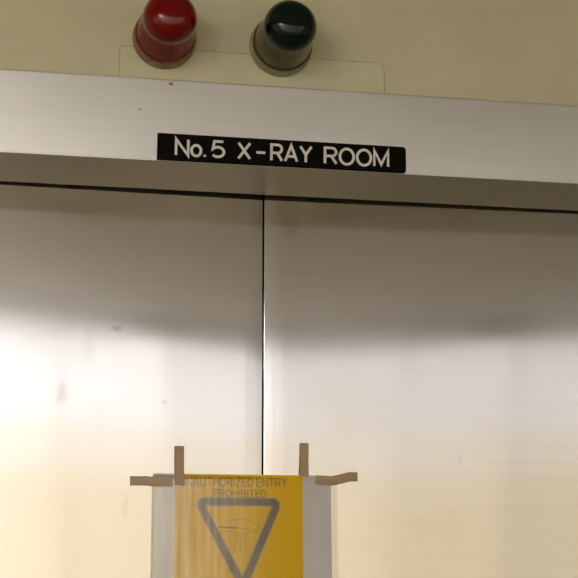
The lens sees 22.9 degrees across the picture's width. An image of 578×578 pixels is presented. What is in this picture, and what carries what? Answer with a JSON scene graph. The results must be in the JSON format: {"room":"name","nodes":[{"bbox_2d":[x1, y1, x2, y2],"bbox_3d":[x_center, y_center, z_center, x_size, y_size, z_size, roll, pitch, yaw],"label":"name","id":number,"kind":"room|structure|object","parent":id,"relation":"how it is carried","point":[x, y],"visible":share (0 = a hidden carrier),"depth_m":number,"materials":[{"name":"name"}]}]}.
{"room":"hospital corridor","nodes":[
{"label":"hospital corridor","id":0,"kind":"room"},
{"bbox_2d":[0,0,577,105],"bbox_3d":[0.169,0.773,1.848,7.400,2.720,0.150,2,-14,-9],"label":"wall","id":1,"kind":"structure","parent":0,"point":[525,51],"depth_m":2.04,"materials":[{"name":"beige paint"}]},
{"bbox_2d":[0,181,262,577],"bbox_3d":[-0.530,0.924,1.569,0.999,2.274,0.061,2,-14,-9],"label":"door","id":2,"kind":"structure","parent":1,"relation":"in","point":[131,318],"depth_m":1.81,"materials":[{"name":"metal"}]},
{"bbox_2d":[130,476,172,485],"bbox_3d":[-0.171,0.239,1.775,0.053,0.013,0.001,1,-14,-2],"label":"tape strip","id":3,"kind":"object","parent":2,"relation":"attached to","point":[134,480],"visible":1,"depth_m":1.77,"materials":[{"name":"brown paper"}]},
{"bbox_2d":[174,446,184,484],"bbox_3d":[-0.137,0.220,1.786,0.013,0.050,0.005,2,-14,-9],"label":"tape strip","id":4,"kind":"object","parent":2,"relation":"attached to","point":[178,450],"visible":1,"depth_m":1.79,"materials":[{"name":"brown paper"}]},
{"bbox_2d":[152,473,331,577],"bbox_3d":[-0.053,0.392,1.758,0.238,0.331,0.003,2,-14,-10],"label":"notice","id":5,"kind":"object","parent":2,"relation":"attached to","point":[210,525],"visible":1,"depth_m":1.78,"materials":[{"name":"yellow paper"}]},
{"bbox_2d":[119,45,384,93],"bbox_3d":[-0.049,-0.179,1.964,0.374,0.306,0.002,2,-14,-9],"label":"cover plate","id":6,"kind":"object","parent":1,"relation":"attached to","point":[202,66],"visible":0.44,"depth_m":1.99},
{"bbox_2d":[132,0,196,68],"bbox_3d":[-0.163,-0.357,1.932,0.089,0.089,0.101,3,-14,-11],"label":"lamp","id":7,"kind":"object","parent":6,"relation":"attached to","point":[164,35],"visible":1,"depth_m":1.90,"materials":[{"name":"red glass"}]},
{"bbox_2d":[250,0,316,76],"bbox_3d":[-0.003,-0.350,1.959,0.089,0.089,0.101,3,-14,-11],"label":"lamp","id":8,"kind":"object","parent":6,"relation":"attached to","point":[281,43],"visible":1,"depth_m":1.93,"materials":[{"name":"green glass"}]},
{"bbox_2d":[0,69,577,210],"bbox_3d":[-0.027,-0.181,1.870,2.300,0.105,0.189,2,-14,-9],"label":"trim","id":9,"kind":"structure","parent":1,"relation":"attached to","point":[56,128],"depth_m":1.80,"materials":[{"name":"metal"}]},
{"bbox_2d":[157,133,405,172],"bbox_3d":[-0.007,-0.168,1.776,0.313,0.034,0.004,2,-14,-9],"label":"room sign","id":10,"kind":"object","parent":9,"relation":"attached to","point":[170,147],"visible":1,"depth_m":1.77,"materials":[{"name":"black plastic"}]},
{"bbox_2d":[262,195,577,577],"bbox_3d":[0.456,0.964,1.735,0.999,2.274,0.058,2,-14,-9],"label":"door","id":11,"kind":"structure","parent":1,"relation":"in","point":[426,352],"depth_m":1.87,"materials":[{"name":"metal"}]},
{"bbox_2d":[300,443,308,476],"bbox_3d":[0.019,0.216,1.815,0.012,0.043,0.005,2,-14,-9],"label":"tape strip","id":12,"kind":"object","parent":11,"relation":"attached to","point":[304,447],"visible":1,"depth_m":1.81,"materials":[{"name":"brown paper"}]},
{"bbox_2d":[315,472,357,484],"bbox_3d":[0.060,0.241,1.815,0.056,0.018,0.001,4,-14,-15],"label":"tape strip","id":13,"kind":"object","parent":11,"relation":"attached to","point":[349,476],"visible":1,"depth_m":1.81,"materials":[{"name":"brown paper"}]}
]}

